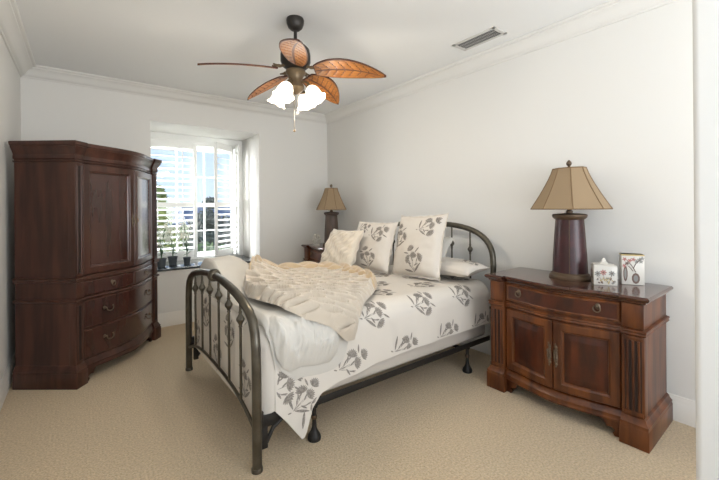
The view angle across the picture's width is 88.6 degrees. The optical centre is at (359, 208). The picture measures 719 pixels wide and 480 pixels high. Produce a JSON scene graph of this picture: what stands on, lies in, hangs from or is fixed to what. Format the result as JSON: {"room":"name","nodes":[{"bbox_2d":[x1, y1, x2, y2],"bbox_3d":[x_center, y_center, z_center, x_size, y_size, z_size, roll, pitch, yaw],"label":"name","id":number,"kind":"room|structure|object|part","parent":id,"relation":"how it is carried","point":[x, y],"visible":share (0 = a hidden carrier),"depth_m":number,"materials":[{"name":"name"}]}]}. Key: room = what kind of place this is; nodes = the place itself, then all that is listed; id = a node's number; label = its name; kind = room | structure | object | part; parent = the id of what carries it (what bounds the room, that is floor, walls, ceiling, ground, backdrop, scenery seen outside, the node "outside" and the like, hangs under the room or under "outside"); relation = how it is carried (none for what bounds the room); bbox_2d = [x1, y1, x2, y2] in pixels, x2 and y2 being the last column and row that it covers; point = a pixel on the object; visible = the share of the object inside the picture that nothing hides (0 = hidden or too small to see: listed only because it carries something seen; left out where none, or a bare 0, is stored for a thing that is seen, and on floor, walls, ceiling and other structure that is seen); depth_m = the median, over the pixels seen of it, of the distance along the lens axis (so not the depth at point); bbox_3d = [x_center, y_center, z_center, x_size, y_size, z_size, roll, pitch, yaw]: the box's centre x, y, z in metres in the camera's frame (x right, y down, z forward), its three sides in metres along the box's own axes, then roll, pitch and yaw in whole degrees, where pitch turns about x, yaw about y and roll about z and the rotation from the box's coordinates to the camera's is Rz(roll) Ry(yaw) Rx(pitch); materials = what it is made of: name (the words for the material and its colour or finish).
{"room":"bedroom","nodes":[
{"label":"bedroom","id":0,"kind":"room"},
{"bbox_2d":[0,34,20,381],"bbox_3d":[-1.315,-0.009,0.846,0.100,2.900,7.334,0,0,-37],"label":"wall","id":1,"kind":"structure","parent":0,"point":[10,87],"depth_m":3.02,"materials":[{"name":"white paint"}]},
{"bbox_2d":[0,352,15,410],"bbox_3d":[-1.860,1.361,1.679,0.014,0.168,5.134,0,0,-37],"label":"baseboard","id":2,"kind":"structure","parent":1,"relation":"attached to","point":[6,381],"depth_m":2.89,"materials":[{"name":"white paint"}]},
{"bbox_2d":[0,0,35,76],"bbox_3d":[-1.205,-1.402,0.875,0.128,0.115,7.234,0,0,-37],"label":"trim","id":3,"kind":"structure","parent":1,"relation":"attached to","point":[12,31],"depth_m":2.98,"materials":[{"name":"white paint"}]},
{"bbox_2d":[20,77,327,313],"bbox_3d":[-2.262,-0.002,5.215,3.643,2.900,0.986,0,0,-37],"label":"wall","id":4,"kind":"structure","parent":0,"point":[284,171],"depth_m":5.17,"materials":[{"name":"white paint"}]},
{"bbox_2d":[22,65,326,123],"bbox_3d":[-1.938,-1.396,4.770,3.643,0.115,0.128,0,0,-37],"label":"trim","id":5,"kind":"structure","parent":4,"relation":"attached to","point":[38,72],"depth_m":4.42,"materials":[{"name":"white paint"}]},
{"bbox_2d":[158,308,193,327],"bbox_3d":[-1.950,1.362,4.816,3.643,0.168,0.014,0,0,-37],"label":"baseboard","id":6,"kind":"structure","parent":4,"relation":"attached to","point":[167,319],"depth_m":4.55,"materials":[{"name":"white paint"}]},
{"bbox_2d":[150,131,242,261],"bbox_3d":[-2.348,-0.141,5.338,1.351,1.818,0.489,0,0,-37],"label":"window","id":7,"kind":"structure","parent":4,"relation":"in","point":[163,141],"depth_m":5.37,"materials":[{"name":"white"}]},
{"bbox_2d":[151,142,197,258],"bbox_3d":[-2.635,-0.119,5.202,0.640,1.660,0.028,0,0,-37],"label":"shutter","id":8,"kind":"object","parent":7,"relation":"attached to","point":[193,254],"depth_m":5.25,"materials":[{"name":"white wood"}]},
{"bbox_3d":[-2.506,-0.125,5.229,0.014,1.430,0.012,0,0,-37],"label":"tilt rod","id":9,"kind":"part","parent":7,"relation":"part of","materials":[{"name":"white wood"}]},
{"bbox_2d":[214,141,233,256],"bbox_3d":[-2.011,-0.124,5.478,0.028,1.660,0.455,0,0,13],"label":"shutter","id":10,"kind":"object","parent":7,"relation":"attached to","point":[223,146],"depth_m":5.43,"materials":[{"name":"white wood"}]},
{"bbox_2d":[235,144,240,254],"bbox_3d":[-1.859,-0.125,5.617,0.028,1.660,0.211,0,0,-32],"label":"shutter","id":11,"kind":"object","parent":7,"relation":"attached to","point":[237,147],"depth_m":5.56,"materials":[{"name":"white wood"}]},
{"bbox_2d":[157,255,251,271],"bbox_3d":[-2.156,0.753,5.092,1.353,0.028,0.704,0,0,-37],"label":"window sill","id":12,"kind":"structure","parent":4,"relation":"attached to","point":[194,263],"depth_m":4.83,"materials":[{"name":"grey stone"}]},
{"bbox_2d":[157,221,172,267],"bbox_3d":[-2.487,0.433,4.636,0.243,0.618,0.219,0,0,-37],"label":"potted plant","id":13,"kind":"object","parent":12,"relation":"on","point":[162,261],"visible":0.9,"depth_m":4.63,"materials":[{"name":"green plant"}]},
{"bbox_3d":[-2.492,0.688,4.629,0.123,0.108,0.121,0,0,-37],"label":"pot","id":14,"kind":"part","parent":13,"relation":"part of","materials":[{"name":"grey"}]},
{"bbox_3d":[-2.481,0.435,4.646,0.147,0.455,0.116,0,0,45],"label":"stem","id":15,"kind":"part","parent":13,"relation":"part of","materials":[{"name":"green plant"}]},
{"bbox_2d":[162,220,184,264],"bbox_3d":[-2.428,0.449,4.822,0.256,0.584,0.186,0,0,-15],"label":"potted plant","id":16,"kind":"object","parent":12,"relation":"on","point":[172,260],"visible":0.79,"depth_m":4.82,"materials":[{"name":"green plant"}]},
{"bbox_3d":[-2.452,0.688,4.834,0.123,0.108,0.121,0,0,-37],"label":"pot","id":17,"kind":"part","parent":16,"relation":"part of","materials":[{"name":"grey"}]},
{"bbox_3d":[-2.424,0.428,4.836,0.149,0.468,0.059,0,0,-37],"label":"stem","id":18,"kind":"part","parent":16,"relation":"part of","materials":[{"name":"green plant"}]},
{"bbox_2d":[178,219,193,263],"bbox_3d":[-2.304,0.441,4.895,0.227,0.599,0.203,0,0,45],"label":"potted plant","id":19,"kind":"object","parent":12,"relation":"on","point":[186,259],"visible":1,"depth_m":4.88,"materials":[{"name":"green plant"}]},
{"bbox_3d":[-2.312,0.437,4.883,0.059,0.448,0.137,0,0,4],"label":"stem","id":20,"kind":"part","parent":19,"relation":"part of","materials":[{"name":"green plant"}]},
{"bbox_3d":[-2.296,0.696,4.902,0.101,0.088,0.099,0,0,-37],"label":"pot","id":21,"kind":"part","parent":19,"relation":"part of","materials":[{"name":"grey"}]},
{"bbox_2d":[16,0,609,113],"bbox_3d":[0.213,-1.522,1.912,3.843,0.100,7.384,0,0,-37],"label":"ceiling","id":22,"kind":"structure","parent":0,"point":[154,42],"depth_m":3.10,"materials":[{"name":"white paint"}]},
{"bbox_2d":[197,15,385,131],"bbox_3d":[-0.542,-1.029,2.853,1.314,0.873,1.323,0,0,-37],"label":"ceiling fan","id":23,"kind":"object","parent":22,"relation":"hanging from","point":[294,55],"visible":1,"depth_m":2.80,"materials":[{"name":"brown wood"}]},
{"bbox_3d":[-0.877,-1.035,2.668,0.550,0.120,0.191,0,0,-28],"label":"blade","id":24,"kind":"part","parent":23,"relation":"part of","materials":[{"name":"brown wood"}]},
{"bbox_3d":[-0.789,-1.036,3.160,0.550,0.120,0.191,0,0,44],"label":"blade","id":25,"kind":"part","parent":23,"relation":"part of","materials":[{"name":"brown wood"}]},
{"bbox_3d":[-0.636,-0.869,2.905,0.163,0.124,0.143,30,10,17],"label":"lamp shade","id":26,"kind":"part","parent":23,"relation":"part of","materials":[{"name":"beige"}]},
{"bbox_3d":[-0.611,-1.087,2.793,0.101,0.038,0.052,0,0,-28],"label":"blade arm","id":27,"kind":"part","parent":23,"relation":"part of","materials":[{"name":"gold metal"}]},
{"bbox_3d":[-0.545,-0.869,2.711,0.143,0.124,0.163,0,-29,20],"label":"lamp shade","id":28,"kind":"part","parent":23,"relation":"part of","materials":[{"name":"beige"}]},
{"bbox_3d":[-0.436,-1.038,2.432,0.191,0.120,0.550,0,0,-10],"label":"blade","id":29,"kind":"part","parent":23,"relation":"part of","materials":[{"name":"brown wood"}]},
{"bbox_3d":[-0.441,-0.870,2.996,0.143,0.124,0.163,0,29,20],"label":"lamp shade","id":30,"kind":"part","parent":23,"relation":"part of","materials":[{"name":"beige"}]},
{"bbox_3d":[-0.351,-0.871,2.801,0.163,0.124,0.143,-31,-10,17],"label":"lamp shade","id":31,"kind":"part","parent":23,"relation":"part of","materials":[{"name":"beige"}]},
{"bbox_3d":[-0.294,-1.040,3.228,0.191,0.120,0.550,0,0,26],"label":"blade","id":32,"kind":"part","parent":23,"relation":"part of","materials":[{"name":"brown wood"}]},
{"bbox_3d":[-0.076,-1.041,2.779,0.550,0.120,0.191,0,0,8],"label":"blade","id":33,"kind":"part","parent":23,"relation":"part of","materials":[{"name":"brown wood"}]},
{"bbox_2d":[452,26,506,50],"bbox_3d":[1.041,-1.474,3.221,0.190,0.008,0.430,0,0,-37],"label":"ceiling vent","id":34,"kind":"object","parent":22,"relation":"in","point":[494,32],"visible":1,"depth_m":3.21,"materials":[{"name":"grey metal"}]},
{"bbox_2d":[0,322,695,479],"bbox_3d":[0.237,1.478,1.912,3.843,0.100,7.384,0,0,-37],"label":"floor","id":35,"kind":"structure","parent":0,"point":[140,415],"depth_m":2.34,"materials":[{"name":"carpet"}]},
{"bbox_2d":[8,140,161,389],"bbox_3d":[-2.451,0.455,3.541,0.641,1.989,1.249,0,0,1],"label":"armoire","id":36,"kind":"object","parent":35,"relation":"on","point":[85,280],"visible":1,"depth_m":2.99,"materials":[{"name":"brown wood"}]},
{"bbox_3d":[-2.475,-0.380,3.541,0.607,0.016,1.185,0,0,1],"label":"moulding","id":37,"kind":"part","parent":36,"relation":"part of","materials":[{"name":"brown wood"}]},
{"bbox_3d":[-2.463,0.752,3.541,0.613,0.028,1.197,0,0,1],"label":"moulding","id":38,"kind":"part","parent":36,"relation":"part of","materials":[{"name":"brown wood"}]},
{"bbox_3d":[-2.463,0.583,3.541,0.615,0.043,1.201,0,0,1],"label":"moulding","id":39,"kind":"part","parent":36,"relation":"part of","materials":[{"name":"brown wood"}]},
{"bbox_3d":[-2.454,1.310,3.541,0.621,0.080,1.213,0,0,1],"label":"moulding","id":40,"kind":"part","parent":36,"relation":"part of","materials":[{"name":"brown wood"}]},
{"bbox_3d":[-2.229,0.669,3.287,0.049,0.126,0.509,0,0,14],"label":"drawer","id":41,"kind":"part","parent":36,"relation":"part of","materials":[{"name":"brown wood"}]},
{"bbox_3d":[-2.232,0.093,3.287,0.052,0.920,0.510,0,0,14],"label":"door","id":42,"kind":"part","parent":36,"relation":"part of","materials":[{"name":"brown wood"}]},
{"bbox_3d":[-2.232,0.885,3.538,0.147,0.235,0.987,0,0,1],"label":"drawer","id":43,"kind":"part","parent":36,"relation":"part of","materials":[{"name":"brown wood"}]},
{"bbox_3d":[-2.230,1.133,3.538,0.147,0.240,0.987,0,0,1],"label":"drawer","id":44,"kind":"part","parent":36,"relation":"part of","materials":[{"name":"brown wood"}]},
{"bbox_3d":[-2.155,0.117,3.513,0.035,0.133,0.029,0,0,-30],"label":"handle","id":45,"kind":"part","parent":36,"relation":"part of","materials":[{"name":"gold metal"}]},
{"bbox_3d":[-2.222,0.669,3.789,0.049,0.126,0.509,0,0,-12],"label":"drawer","id":46,"kind":"part","parent":36,"relation":"part of","materials":[{"name":"brown wood"}]},
{"bbox_3d":[-2.225,0.093,3.789,0.052,0.920,0.510,0,0,-12],"label":"door","id":47,"kind":"part","parent":36,"relation":"part of","materials":[{"name":"brown wood"}]},
{"bbox_2d":[301,243,324,262],"bbox_3d":[-0.347,0.985,5.191,0.582,0.896,1.068,0,0,-37],"label":"chest","id":48,"kind":"object","parent":35,"relation":"on","point":[312,253],"visible":0.1,"depth_m":5.24,"materials":[{"name":"brown wood"}]},
{"bbox_3d":[-0.338,0.757,5.199,0.554,0.041,1.028,0,0,-37],"label":"moulding","id":49,"kind":"part","parent":48,"relation":"part of","materials":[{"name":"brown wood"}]},
{"bbox_2d":[312,234,320,245],"bbox_3d":[-0.615,0.454,5.293,0.104,0.167,0.116,0,0,31],"label":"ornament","id":50,"kind":"object","parent":48,"relation":"on","point":[317,236],"visible":1,"depth_m":5.27,"materials":[{"name":"grey glass"}]},
{"bbox_3d":[-0.518,0.659,5.064,0.100,0.126,0.752,0,0,-37],"label":"drawer","id":51,"kind":"part","parent":48,"relation":"part of","materials":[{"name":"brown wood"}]},
{"bbox_2d":[316,184,346,245],"bbox_3d":[-0.404,0.096,5.291,0.384,0.882,0.520,0,0,-37],"label":"table lamp","id":52,"kind":"object","parent":48,"relation":"on","point":[331,200],"visible":0.91,"depth_m":5.19,"materials":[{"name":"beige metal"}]},
{"bbox_3d":[-0.405,-0.130,5.291,0.376,0.305,0.513,0,0,-37],"label":"lamp shade","id":53,"kind":"part","parent":52,"relation":"part of","materials":[{"name":"brown fabric"}]},
{"bbox_3d":[-0.406,-0.130,5.291,0.384,0.313,0.520,0,0,-37],"label":"trim","id":54,"kind":"part","parent":52,"relation":"part of","materials":[{"name":"brown fabric"}]},
{"bbox_2d":[185,221,495,474],"bbox_3d":[-0.152,0.777,3.317,2.326,1.308,1.656,0,0,-37],"label":"frame","id":55,"kind":"object","parent":35,"relation":"on","point":[259,422],"visible":0.58,"depth_m":2.40,"materials":[{"name":"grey metal"}]},
{"bbox_3d":[-1.040,1.175,2.646,0.022,0.146,1.605,0,0,-37],"label":"rail","id":56,"kind":"part","parent":55,"relation":"part of","materials":[{"name":"brown metal"}]},
{"bbox_3d":[-1.042,0.947,2.646,0.062,0.984,1.656,0,0,-37],"label":"footboard","id":57,"kind":"part","parent":55,"relation":"part of","materials":[{"name":"brown metal"}]},
{"bbox_3d":[-0.281,1.317,2.284,0.084,0.230,0.084,0,0,-37],"label":"support leg","id":58,"kind":"part","parent":55,"relation":"part of","materials":[{"name":"black metal"}]},
{"bbox_3d":[0.311,1.188,2.724,2.160,0.044,0.049,0,0,-37],"label":"rail","id":59,"kind":"part","parent":55,"relation":"part of","materials":[{"name":"black metal"}]},
{"bbox_2d":[324,324,484,391],"bbox_3d":[-0.150,1.072,3.317,2.113,0.191,1.520,0,0,-37],"label":"box spring","id":60,"kind":"object","parent":55,"relation":"on","point":[455,339],"visible":0.15,"depth_m":2.81,"materials":[{"name":"beige fabric"}]},
{"bbox_3d":[-0.127,0.834,3.336,2.000,0.275,1.430,0,0,-37],"label":"mattress","id":61,"kind":"object","parent":60,"relation":"on","visible":0},
{"bbox_2d":[194,264,489,438],"bbox_3d":[-0.168,1.014,3.304,2.138,0.700,1.626,0,0,-37],"label":"bedspread","id":62,"kind":"object","parent":61,"relation":"on","point":[403,313],"visible":0.4,"depth_m":2.61,"materials":[{"name":"beige fabric"}]},
{"bbox_2d":[196,255,347,380],"bbox_3d":[-0.673,0.722,2.951,0.851,0.592,1.797,0,0,-37],"label":"comforter","id":63,"kind":"object","parent":62,"relation":"on","point":[300,347],"visible":0.41,"depth_m":2.18,"materials":[{"name":"grey fabric"}]},
{"bbox_2d":[243,255,377,341],"bbox_3d":[-0.366,0.617,2.954,1.039,0.445,1.585,0,0,-2],"label":"knit throw","id":64,"kind":"object","parent":62,"relation":"on","point":[333,295],"visible":1,"depth_m":2.48,"materials":[{"name":"beige fabric"}]},
{"bbox_2d":[320,229,363,265],"bbox_3d":[-0.199,0.437,3.941,0.293,0.414,0.500,0,0,-43],"label":"knit cushion","id":65,"kind":"object","parent":62,"relation":"on","point":[341,246],"visible":0.9,"depth_m":3.82,"materials":[{"name":"beige fabric"}]},
{"bbox_2d":[352,220,398,273],"bbox_3d":[0.136,0.399,3.934,0.262,0.526,0.634,0,0,-42],"label":"pillow","id":66,"kind":"object","parent":62,"relation":"on","point":[373,254],"visible":0.8,"depth_m":3.79,"materials":[{"name":"beige fabric"}]},
{"bbox_2d":[391,212,448,280],"bbox_3d":[0.567,0.354,3.534,0.276,0.634,0.651,0,0,-39],"label":"pillow","id":67,"kind":"object","parent":62,"relation":"on","point":[419,246],"visible":1,"depth_m":3.40,"materials":[{"name":"beige fabric"}]},
{"bbox_2d":[440,257,489,276],"bbox_3d":[0.839,0.550,3.495,0.319,0.165,0.700,0,0,-37],"label":"pillow","id":68,"kind":"object","parent":62,"relation":"on","point":[456,267],"visible":0.62,"depth_m":3.28,"materials":[{"name":"beige fabric"}]},
{"bbox_2d":[442,237,453,256],"bbox_3d":[0.692,0.383,3.782,0.192,0.284,0.621,0,0,-35],"label":"pillow","id":69,"kind":"object","parent":68,"relation":"on","point":[447,241],"visible":0.13,"depth_m":3.57,"materials":[{"name":"grey fabric"}]},
{"bbox_3d":[0.740,0.780,3.988,0.062,1.288,1.656,0,0,-37],"label":"headboard","id":70,"kind":"part","parent":55,"relation":"part of","materials":[{"name":"brown metal"}]},
{"bbox_3d":[0.937,1.308,3.201,0.084,0.230,0.084,0,0,-37],"label":"support leg","id":71,"kind":"part","parent":55,"relation":"part of","materials":[{"name":"black metal"}]},
{"bbox_2d":[484,267,672,453],"bbox_3d":[1.523,0.970,2.677,0.582,0.896,1.068,0,0,-38],"label":"cabinet","id":72,"kind":"object","parent":35,"relation":"on","point":[583,346],"visible":1,"depth_m":2.40,"materials":[{"name":"brown wood"}]},
{"bbox_3d":[1.183,0.636,2.741,0.022,0.058,0.049,0,0,-38],"label":"ring pull","id":73,"kind":"part","parent":72,"relation":"part of","materials":[{"name":"gold metal"}]},
{"bbox_3d":[1.235,1.004,2.692,0.044,0.463,0.384,0,0,-28],"label":"door","id":74,"kind":"part","parent":72,"relation":"part of","materials":[{"name":"brown wood"}]},
{"bbox_3d":[1.300,1.000,2.526,0.029,0.163,0.035,0,0,21],"label":"handle","id":75,"kind":"part","parent":72,"relation":"part of","materials":[{"name":"gold metal"}]},
{"bbox_3d":[1.327,0.999,2.491,0.029,0.163,0.035,0,0,21],"label":"handle","id":76,"kind":"part","parent":72,"relation":"part of","materials":[{"name":"gold metal"}]},
{"bbox_3d":[1.355,0.644,2.546,0.100,0.126,0.752,0,0,-38],"label":"drawer","id":77,"kind":"part","parent":72,"relation":"part of","materials":[{"name":"brown wood"}]},
{"bbox_2d":[530,160,612,280],"bbox_3d":[1.578,0.080,2.768,0.384,0.882,0.520,0,0,-37],"label":"table lamp","id":78,"kind":"object","parent":72,"relation":"on","point":[568,188],"visible":1,"depth_m":2.68,"materials":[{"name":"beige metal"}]},
{"bbox_3d":[1.576,-0.146,2.768,0.376,0.305,0.513,0,0,-37],"label":"lamp shade","id":79,"kind":"part","parent":78,"relation":"part of","materials":[{"name":"brown fabric"}]},
{"bbox_3d":[1.576,-0.146,2.768,0.384,0.313,0.520,0,0,-37],"label":"trim","id":80,"kind":"part","parent":78,"relation":"part of","materials":[{"name":"brown fabric"}]},
{"bbox_3d":[1.533,0.742,2.686,0.554,0.041,1.028,0,0,-38],"label":"moulding","id":81,"kind":"part","parent":72,"relation":"part of","materials":[{"name":"brown wood"}]},
{"bbox_3d":[1.532,1.279,2.682,0.566,0.078,1.052,0,0,-38],"label":"moulding","id":82,"kind":"part","parent":72,"relation":"part of","materials":[{"name":"brown wood"}]},
{"bbox_3d":[1.472,1.002,2.393,0.384,0.463,0.044,0,0,41],"label":"door","id":83,"kind":"part","parent":72,"relation":"part of","materials":[{"name":"brown wood"}]},
{"bbox_3d":[1.504,0.633,2.333,0.022,0.058,0.049,0,0,-38],"label":"ring pull","id":84,"kind":"part","parent":72,"relation":"part of","materials":[{"name":"gold metal"}]},
{"bbox_2d":[591,258,617,285],"bbox_3d":[1.685,0.431,2.541,0.139,0.178,0.139,0,0,25],"label":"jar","id":85,"kind":"object","parent":72,"relation":"on","point":[602,273],"visible":1,"depth_m":2.49,"materials":[{"name":"grey ceramic"}]},
{"bbox_3d":[1.685,0.367,2.541,0.132,0.050,0.132,0,0,25],"label":"lid","id":86,"kind":"part","parent":85,"relation":"part of","materials":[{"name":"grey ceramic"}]},
{"bbox_2d":[619,253,644,285],"bbox_3d":[1.861,0.416,2.520,0.130,0.205,0.087,0,0,25],"label":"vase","id":87,"kind":"object","parent":72,"relation":"on","point":[631,265],"visible":1,"depth_m":2.49,"materials":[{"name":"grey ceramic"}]},
{"bbox_2d":[327,0,695,400],"bbox_3d":[1.705,-0.034,3.058,0.100,2.900,7.434,0,0,-37],"label":"wall","id":88,"kind":"structure","parent":0,"point":[614,101],"depth_m":3.08,"materials":[{"name":"white paint"}]},
{"bbox_2d":[324,0,677,123],"bbox_3d":[1.603,-1.424,2.990,0.128,0.115,7.234,0,0,-37],"label":"trim","id":89,"kind":"structure","parent":88,"relation":"attached to","point":[612,11],"depth_m":3.26,"materials":[{"name":"white paint"}]},
{"bbox_2d":[459,335,695,427],"bbox_3d":[1.671,1.333,3.024,0.014,0.168,7.234,0,0,-37],"label":"baseboard","id":90,"kind":"structure","parent":88,"relation":"attached to","point":[684,409],"depth_m":2.43,"materials":[{"name":"white paint"}]},
{"bbox_2d":[692,0,718,479],"bbox_3d":[1.293,-0.030,1.241,0.160,2.900,0.227,0,0,-37],"label":"door frame","id":91,"kind":"structure","parent":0,"point":[705,13],"depth_m":1.25,"materials":[{"name":"white paint"}]},
{"label":"outside","id":92,"kind":"structure","parent":0,"visible":0},
{"bbox_3d":[-31.984,4.936,67.457,150.000,0.100,133.700,0,0,-37],"label":"ground","id":93,"kind":"structure","parent":92,"visible":0},
{"bbox_2d":[157,184,185,251],"bbox_3d":[-4.918,2.027,8.802,1.595,5.293,1.046,0,0,-37],"label":"tree","id":94,"kind":"object","parent":93,"relation":"on","point":[159,189],"visible":0.17,"depth_m":8.71,"materials":[{"name":"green plant"}]},
{"bbox_2d":[179,215,230,250],"bbox_3d":[-8.204,2.548,22.758,5.777,4.307,2.864,0,0,-37],"label":"tree","id":95,"kind":"object","parent":93,"relation":"on","point":[223,217],"visible":0.09,"depth_m":21.83,"materials":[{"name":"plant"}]},
{"bbox_2d":[191,196,221,249],"bbox_3d":[-6.631,2.086,16.065,1.576,5.203,1.444,0,0,-37],"label":"tree","id":96,"kind":"object","parent":93,"relation":"on","point":[209,215],"visible":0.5,"depth_m":15.80,"materials":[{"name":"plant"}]},
{"bbox_2d":[198,241,230,251],"bbox_3d":[-5.497,2.920,12.628,2.860,3.521,1.922,0,0,-37],"label":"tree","id":97,"kind":"object","parent":93,"relation":"on","point":[211,247],"visible":0.02,"depth_m":12.76,"materials":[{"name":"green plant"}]},
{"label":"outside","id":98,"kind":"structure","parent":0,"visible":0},
{"bbox_2d":[167,207,230,225],"bbox_3d":[-43.841,0.604,124.715,200.000,8.753,27.999,0,0,-37],"label":"hills","id":99,"kind":"structure","parent":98,"point":[198,208],"depth_m":106.89,"materials":[{"name":"blue"}]}
]}

